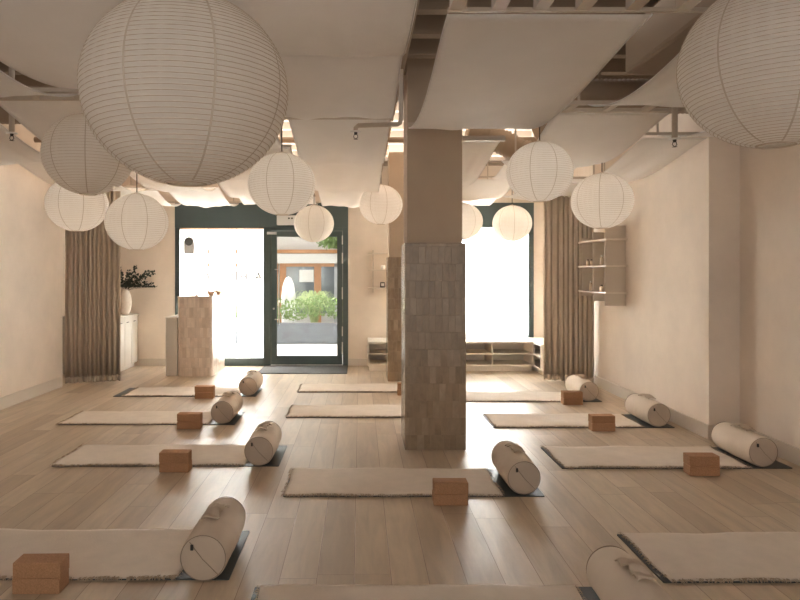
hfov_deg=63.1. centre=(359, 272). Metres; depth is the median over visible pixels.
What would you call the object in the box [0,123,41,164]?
fabric panel
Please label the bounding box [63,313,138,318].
countertop
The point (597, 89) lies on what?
air duct
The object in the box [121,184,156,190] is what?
trim
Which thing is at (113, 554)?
rug
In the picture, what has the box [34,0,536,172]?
trim
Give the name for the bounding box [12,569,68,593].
block
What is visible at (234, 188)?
fabric panel
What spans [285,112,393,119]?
trim
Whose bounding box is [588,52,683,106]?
fabric panel
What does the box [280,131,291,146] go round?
trim
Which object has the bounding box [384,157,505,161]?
trim
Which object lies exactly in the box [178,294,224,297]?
countertop
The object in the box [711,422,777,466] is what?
bolster
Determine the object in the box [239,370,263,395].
bolster
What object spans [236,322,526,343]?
wall
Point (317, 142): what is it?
fabric panel
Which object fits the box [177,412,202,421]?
block
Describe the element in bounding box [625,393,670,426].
bolster
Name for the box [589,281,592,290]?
bottle
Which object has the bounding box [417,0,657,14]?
trim
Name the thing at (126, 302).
vase
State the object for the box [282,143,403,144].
trim
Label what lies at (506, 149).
flexible duct
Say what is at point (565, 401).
block
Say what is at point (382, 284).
candle
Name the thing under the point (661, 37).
duct
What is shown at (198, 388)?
block
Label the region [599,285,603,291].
bottle
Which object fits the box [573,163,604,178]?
trim
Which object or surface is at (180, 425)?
block
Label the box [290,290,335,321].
clump
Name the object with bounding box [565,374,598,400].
bolster
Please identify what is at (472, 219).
paper lantern
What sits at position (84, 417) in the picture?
rug
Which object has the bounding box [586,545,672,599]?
bolster
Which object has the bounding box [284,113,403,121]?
trim
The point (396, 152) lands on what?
column
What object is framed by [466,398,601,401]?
yoga mat
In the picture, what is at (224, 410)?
bolster
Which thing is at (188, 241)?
tag
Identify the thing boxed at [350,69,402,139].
pipe
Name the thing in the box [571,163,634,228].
paper lantern
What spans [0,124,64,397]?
wall
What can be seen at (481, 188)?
fabric panel
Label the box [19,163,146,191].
fabric panel
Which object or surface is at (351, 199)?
fabric panel
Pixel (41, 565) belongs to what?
block
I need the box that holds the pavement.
[236,344,336,356]
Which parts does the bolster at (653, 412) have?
panel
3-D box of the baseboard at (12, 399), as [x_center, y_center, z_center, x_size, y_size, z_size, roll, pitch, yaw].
[-4.091,1.490,3.250,0.018,0.140,11.300,0,0,0]
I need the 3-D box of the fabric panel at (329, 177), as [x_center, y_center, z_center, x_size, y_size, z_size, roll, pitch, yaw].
[-0.175,-1.157,8.102,0.861,0.222,1.906,0,0,0]
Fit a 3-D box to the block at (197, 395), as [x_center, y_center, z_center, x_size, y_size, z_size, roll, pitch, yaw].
[-1.935,1.522,8.115,0.230,0.076,0.110,0,0,-1]
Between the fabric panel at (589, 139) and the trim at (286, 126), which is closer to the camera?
the fabric panel at (589, 139)
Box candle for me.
[380,282,384,287]
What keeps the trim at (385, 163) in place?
attached to the wall at (366, 309)
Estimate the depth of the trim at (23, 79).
6.28 m
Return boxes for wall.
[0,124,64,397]
[121,166,543,365]
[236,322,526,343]
[573,113,799,447]
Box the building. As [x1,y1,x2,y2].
[208,228,526,321]
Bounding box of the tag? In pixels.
[184,237,193,253]
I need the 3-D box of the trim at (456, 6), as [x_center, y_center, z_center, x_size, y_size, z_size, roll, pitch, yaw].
[1.270,-1.644,2.510,1.700,0.792,1.220,0,0,0]
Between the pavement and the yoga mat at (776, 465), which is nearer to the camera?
the yoga mat at (776, 465)
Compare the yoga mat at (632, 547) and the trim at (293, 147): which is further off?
the trim at (293, 147)
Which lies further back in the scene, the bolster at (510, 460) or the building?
the building
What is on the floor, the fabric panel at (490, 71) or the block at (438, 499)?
the block at (438, 499)
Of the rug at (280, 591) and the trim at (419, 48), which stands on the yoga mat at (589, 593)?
the rug at (280, 591)
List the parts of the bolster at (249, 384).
panel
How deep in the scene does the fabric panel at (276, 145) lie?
5.89 m
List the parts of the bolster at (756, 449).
panel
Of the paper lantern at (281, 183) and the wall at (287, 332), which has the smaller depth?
the paper lantern at (281, 183)
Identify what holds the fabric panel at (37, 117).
attached to the trim at (44, 90)
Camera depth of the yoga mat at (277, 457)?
5.25 m
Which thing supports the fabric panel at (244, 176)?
attached to the trim
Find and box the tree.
[316,237,336,249]
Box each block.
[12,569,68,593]
[13,553,68,577]
[159,449,191,462]
[159,459,191,471]
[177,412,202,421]
[177,420,202,428]
[195,385,214,392]
[195,391,214,398]
[397,382,400,389]
[432,478,467,493]
[432,489,467,505]
[561,390,582,397]
[561,397,582,404]
[588,414,614,423]
[588,422,614,430]
[683,452,719,465]
[683,462,719,475]
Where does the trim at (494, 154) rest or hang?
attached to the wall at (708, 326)
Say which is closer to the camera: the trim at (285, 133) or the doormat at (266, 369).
the trim at (285, 133)
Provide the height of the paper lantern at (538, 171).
1.418 m
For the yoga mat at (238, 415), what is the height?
0.006 m
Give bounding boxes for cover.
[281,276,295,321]
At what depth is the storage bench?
10.45 m
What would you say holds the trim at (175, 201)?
attached to the ceiling
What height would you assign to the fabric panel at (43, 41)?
0.214 m
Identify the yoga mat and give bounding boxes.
[0,531,249,579]
[52,445,286,466]
[58,412,244,424]
[113,388,261,396]
[251,587,599,599]
[283,469,544,496]
[286,417,400,417]
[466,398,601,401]
[482,414,674,427]
[541,447,791,468]
[617,534,799,582]
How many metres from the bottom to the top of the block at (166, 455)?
0.076 m
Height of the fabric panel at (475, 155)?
0.249 m
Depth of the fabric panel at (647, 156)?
6.52 m
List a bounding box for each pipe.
[5,67,17,140]
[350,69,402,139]
[668,107,680,146]
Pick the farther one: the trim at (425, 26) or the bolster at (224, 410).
the bolster at (224, 410)
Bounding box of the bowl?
[207,291,214,295]
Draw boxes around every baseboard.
[0,377,61,409]
[139,359,366,365]
[594,375,799,465]
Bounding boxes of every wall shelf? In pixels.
[368,250,387,292]
[578,226,627,305]
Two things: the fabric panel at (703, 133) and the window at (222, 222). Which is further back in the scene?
the window at (222, 222)
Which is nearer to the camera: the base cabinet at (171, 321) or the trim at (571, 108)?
the trim at (571, 108)
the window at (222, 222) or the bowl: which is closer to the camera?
the bowl
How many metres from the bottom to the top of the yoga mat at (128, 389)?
0.006 m
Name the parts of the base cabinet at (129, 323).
door, door, door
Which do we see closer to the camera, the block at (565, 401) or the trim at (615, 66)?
the trim at (615, 66)
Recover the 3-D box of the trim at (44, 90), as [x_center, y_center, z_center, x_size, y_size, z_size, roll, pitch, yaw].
[-2.380,-1.659,4.700,0.800,0.762,0.240,0,0,0]
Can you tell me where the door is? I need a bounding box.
[267,228,347,364]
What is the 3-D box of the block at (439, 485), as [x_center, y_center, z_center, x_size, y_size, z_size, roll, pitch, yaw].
[0.612,1.445,4.410,0.230,0.076,0.110,0,0,0]
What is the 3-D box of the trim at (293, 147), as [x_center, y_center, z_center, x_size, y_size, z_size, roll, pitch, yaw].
[-0.410,-1.919,9.545,7.380,0.238,0.090,0,0,0]
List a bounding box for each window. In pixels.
[175,203,347,365]
[462,203,533,337]
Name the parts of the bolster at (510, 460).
panel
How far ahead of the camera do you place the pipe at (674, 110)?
5.00 m
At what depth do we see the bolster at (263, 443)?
5.23 m
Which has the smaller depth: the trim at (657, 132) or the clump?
the trim at (657, 132)
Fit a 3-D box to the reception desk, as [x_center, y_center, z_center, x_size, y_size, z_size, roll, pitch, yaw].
[-2.495,0.957,10.275,0.536,1.206,0.956,0,0,0]
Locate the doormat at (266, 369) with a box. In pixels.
[259,365,347,373]
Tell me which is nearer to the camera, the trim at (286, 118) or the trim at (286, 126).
the trim at (286, 118)
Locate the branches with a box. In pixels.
[121,265,156,289]
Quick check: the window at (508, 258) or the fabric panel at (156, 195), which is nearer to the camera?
the fabric panel at (156, 195)
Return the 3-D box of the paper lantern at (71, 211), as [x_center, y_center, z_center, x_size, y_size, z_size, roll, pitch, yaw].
[-2.860,-1.220,6.570,0.599,1.600,0.599,0,0,-28]
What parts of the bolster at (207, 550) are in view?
panel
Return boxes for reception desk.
[178,294,224,375]
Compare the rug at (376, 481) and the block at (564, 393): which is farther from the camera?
the block at (564, 393)
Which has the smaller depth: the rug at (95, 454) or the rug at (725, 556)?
the rug at (725, 556)
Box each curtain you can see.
[65,191,120,383]
[544,196,593,382]
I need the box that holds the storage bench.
[368,338,543,374]
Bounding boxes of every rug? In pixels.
[0,528,192,581]
[49,443,248,466]
[56,411,212,424]
[121,387,240,396]
[253,584,586,599]
[281,467,504,496]
[285,404,400,417]
[297,384,396,391]
[466,392,560,401]
[484,413,645,427]
[540,445,751,468]
[618,532,799,584]
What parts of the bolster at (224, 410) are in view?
panel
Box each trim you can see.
[0,58,655,74]
[0,88,78,100]
[15,75,654,88]
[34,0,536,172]
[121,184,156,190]
[130,176,178,202]
[278,130,534,136]
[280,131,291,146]
[282,122,531,129]
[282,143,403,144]
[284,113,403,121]
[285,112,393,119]
[291,145,388,150]
[292,151,502,156]
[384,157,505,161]
[384,162,503,165]
[395,102,403,112]
[407,39,625,57]
[411,15,446,38]
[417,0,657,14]
[447,0,707,12]
[462,136,504,141]
[479,130,512,177]
[504,129,516,160]
[561,94,687,112]
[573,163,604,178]
[645,123,698,134]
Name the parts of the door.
handle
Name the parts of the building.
poster panel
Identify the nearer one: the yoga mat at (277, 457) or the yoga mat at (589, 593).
the yoga mat at (589, 593)
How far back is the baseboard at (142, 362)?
10.92 m
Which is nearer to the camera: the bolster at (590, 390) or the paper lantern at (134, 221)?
the paper lantern at (134, 221)
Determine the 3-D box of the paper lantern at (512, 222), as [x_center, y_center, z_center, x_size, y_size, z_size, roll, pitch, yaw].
[2.270,-1.247,9.700,0.581,1.546,0.581,0,0,-22]
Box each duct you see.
[0,67,20,123]
[465,129,531,157]
[532,122,547,139]
[574,71,687,113]
[626,0,715,73]
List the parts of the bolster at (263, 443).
panel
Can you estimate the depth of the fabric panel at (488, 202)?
10.23 m
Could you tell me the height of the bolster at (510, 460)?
0.284 m
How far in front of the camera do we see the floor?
4.50 m
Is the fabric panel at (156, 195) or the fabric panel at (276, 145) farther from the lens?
the fabric panel at (156, 195)
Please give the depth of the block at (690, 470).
4.99 m
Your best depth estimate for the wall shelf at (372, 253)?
10.79 m
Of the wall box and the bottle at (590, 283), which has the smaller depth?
the bottle at (590, 283)
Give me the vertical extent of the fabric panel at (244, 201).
0.121 m
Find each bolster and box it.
[180,496,245,580]
[211,391,242,423]
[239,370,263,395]
[244,421,281,465]
[491,441,540,494]
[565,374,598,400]
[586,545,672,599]
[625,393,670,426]
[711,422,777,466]
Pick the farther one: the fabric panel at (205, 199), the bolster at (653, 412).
the fabric panel at (205, 199)
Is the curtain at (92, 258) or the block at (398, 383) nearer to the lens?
the block at (398, 383)
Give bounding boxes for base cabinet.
[63,313,138,373]
[165,314,177,375]
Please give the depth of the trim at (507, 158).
7.09 m
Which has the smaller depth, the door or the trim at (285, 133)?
the trim at (285, 133)
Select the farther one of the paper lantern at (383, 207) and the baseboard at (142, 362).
the baseboard at (142, 362)
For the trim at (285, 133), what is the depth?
8.58 m
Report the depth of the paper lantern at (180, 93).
2.14 m
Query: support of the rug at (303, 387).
on the yoga mat
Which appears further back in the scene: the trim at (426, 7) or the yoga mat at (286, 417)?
the yoga mat at (286, 417)
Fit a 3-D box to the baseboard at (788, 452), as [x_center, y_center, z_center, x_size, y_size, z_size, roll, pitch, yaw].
[3.416,1.492,3.450,0.308,0.135,11.700,0,0,0]
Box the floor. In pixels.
[0,366,799,599]
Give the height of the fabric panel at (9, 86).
0.180 m
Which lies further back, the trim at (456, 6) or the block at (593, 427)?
the block at (593, 427)
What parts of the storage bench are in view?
panel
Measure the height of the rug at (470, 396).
0.020 m
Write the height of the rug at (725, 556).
0.019 m
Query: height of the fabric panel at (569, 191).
0.139 m
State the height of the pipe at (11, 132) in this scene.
0.959 m
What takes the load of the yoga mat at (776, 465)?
on the floor
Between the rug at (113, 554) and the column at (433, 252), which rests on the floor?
the column at (433, 252)
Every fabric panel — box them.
[0,0,123,88]
[0,70,77,97]
[0,101,82,140]
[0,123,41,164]
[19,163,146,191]
[121,191,180,205]
[129,171,215,191]
[169,187,237,207]
[218,180,313,199]
[226,147,292,180]
[227,0,417,57]
[239,197,315,204]
[270,137,288,148]
[280,56,401,119]
[288,120,389,164]
[308,163,382,192]
[318,191,364,207]
[408,14,652,129]
[462,142,498,186]
[462,179,510,200]
[462,199,495,205]
[489,164,576,179]
[502,113,669,166]
[503,183,576,199]
[571,137,706,183]
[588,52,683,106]
[657,131,713,137]
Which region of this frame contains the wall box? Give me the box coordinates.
[277,215,295,224]
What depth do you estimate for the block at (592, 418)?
6.40 m
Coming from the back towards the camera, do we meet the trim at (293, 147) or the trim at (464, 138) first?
the trim at (293, 147)
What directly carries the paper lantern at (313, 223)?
hanging from the ceiling
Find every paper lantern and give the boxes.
[40,113,131,195]
[44,182,108,231]
[77,0,287,186]
[104,173,168,249]
[248,128,315,215]
[294,204,333,241]
[359,184,402,224]
[462,202,482,239]
[492,204,531,240]
[506,127,573,201]
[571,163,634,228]
[676,0,799,148]
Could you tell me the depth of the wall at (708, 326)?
6.11 m
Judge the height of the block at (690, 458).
0.076 m
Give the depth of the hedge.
14.89 m
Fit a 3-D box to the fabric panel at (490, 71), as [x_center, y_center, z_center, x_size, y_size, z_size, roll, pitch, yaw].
[0.917,-1.183,4.392,0.996,0.155,2.505,0,0,0]
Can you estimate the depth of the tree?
18.12 m
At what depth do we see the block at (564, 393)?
7.68 m
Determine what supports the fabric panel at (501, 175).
attached to the trim at (507, 158)
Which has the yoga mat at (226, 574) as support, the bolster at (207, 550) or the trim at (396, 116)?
the bolster at (207, 550)
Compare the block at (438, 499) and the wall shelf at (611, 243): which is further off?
the wall shelf at (611, 243)
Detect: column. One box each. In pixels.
[386,145,403,380]
[401,58,465,449]
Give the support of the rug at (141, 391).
on the yoga mat at (128, 389)
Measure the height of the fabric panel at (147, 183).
0.211 m
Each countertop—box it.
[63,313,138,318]
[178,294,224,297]
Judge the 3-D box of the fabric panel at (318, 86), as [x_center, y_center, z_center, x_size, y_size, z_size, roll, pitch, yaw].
[-0.175,-1.235,4.522,0.861,0.164,1.446,0,0,0]
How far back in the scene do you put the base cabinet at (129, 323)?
10.48 m
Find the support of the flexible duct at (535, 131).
hanging from the trim
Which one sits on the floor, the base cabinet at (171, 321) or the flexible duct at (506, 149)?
the base cabinet at (171, 321)
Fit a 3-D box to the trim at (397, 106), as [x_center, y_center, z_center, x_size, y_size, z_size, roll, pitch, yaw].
[-0.410,-1.919,7.245,7.380,0.238,0.090,0,0,0]
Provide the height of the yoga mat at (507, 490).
0.006 m
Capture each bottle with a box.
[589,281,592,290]
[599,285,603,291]
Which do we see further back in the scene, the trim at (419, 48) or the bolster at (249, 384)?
the bolster at (249, 384)
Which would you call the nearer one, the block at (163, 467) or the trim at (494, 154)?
the block at (163, 467)
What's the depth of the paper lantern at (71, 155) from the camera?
4.38 m
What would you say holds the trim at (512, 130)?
attached to the ceiling
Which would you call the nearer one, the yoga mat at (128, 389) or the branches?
the yoga mat at (128, 389)
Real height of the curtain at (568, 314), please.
2.811 m
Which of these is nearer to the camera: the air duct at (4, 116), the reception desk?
the air duct at (4, 116)
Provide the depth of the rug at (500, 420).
6.80 m
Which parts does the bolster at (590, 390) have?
panel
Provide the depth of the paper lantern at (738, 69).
2.52 m
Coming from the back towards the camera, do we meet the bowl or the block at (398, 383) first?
the bowl
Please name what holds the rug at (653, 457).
on the yoga mat at (776, 465)
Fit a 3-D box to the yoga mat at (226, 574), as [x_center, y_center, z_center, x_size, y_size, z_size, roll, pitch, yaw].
[-1.583,1.557,3.610,1.835,0.006,0.620,0,0,0]
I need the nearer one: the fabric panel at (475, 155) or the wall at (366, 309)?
the fabric panel at (475, 155)
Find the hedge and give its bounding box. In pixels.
[236,295,336,320]
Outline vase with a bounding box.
[121,289,131,314]
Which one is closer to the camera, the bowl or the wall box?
the bowl
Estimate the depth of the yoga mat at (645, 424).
6.62 m
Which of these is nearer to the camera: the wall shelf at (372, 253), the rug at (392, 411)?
the rug at (392, 411)

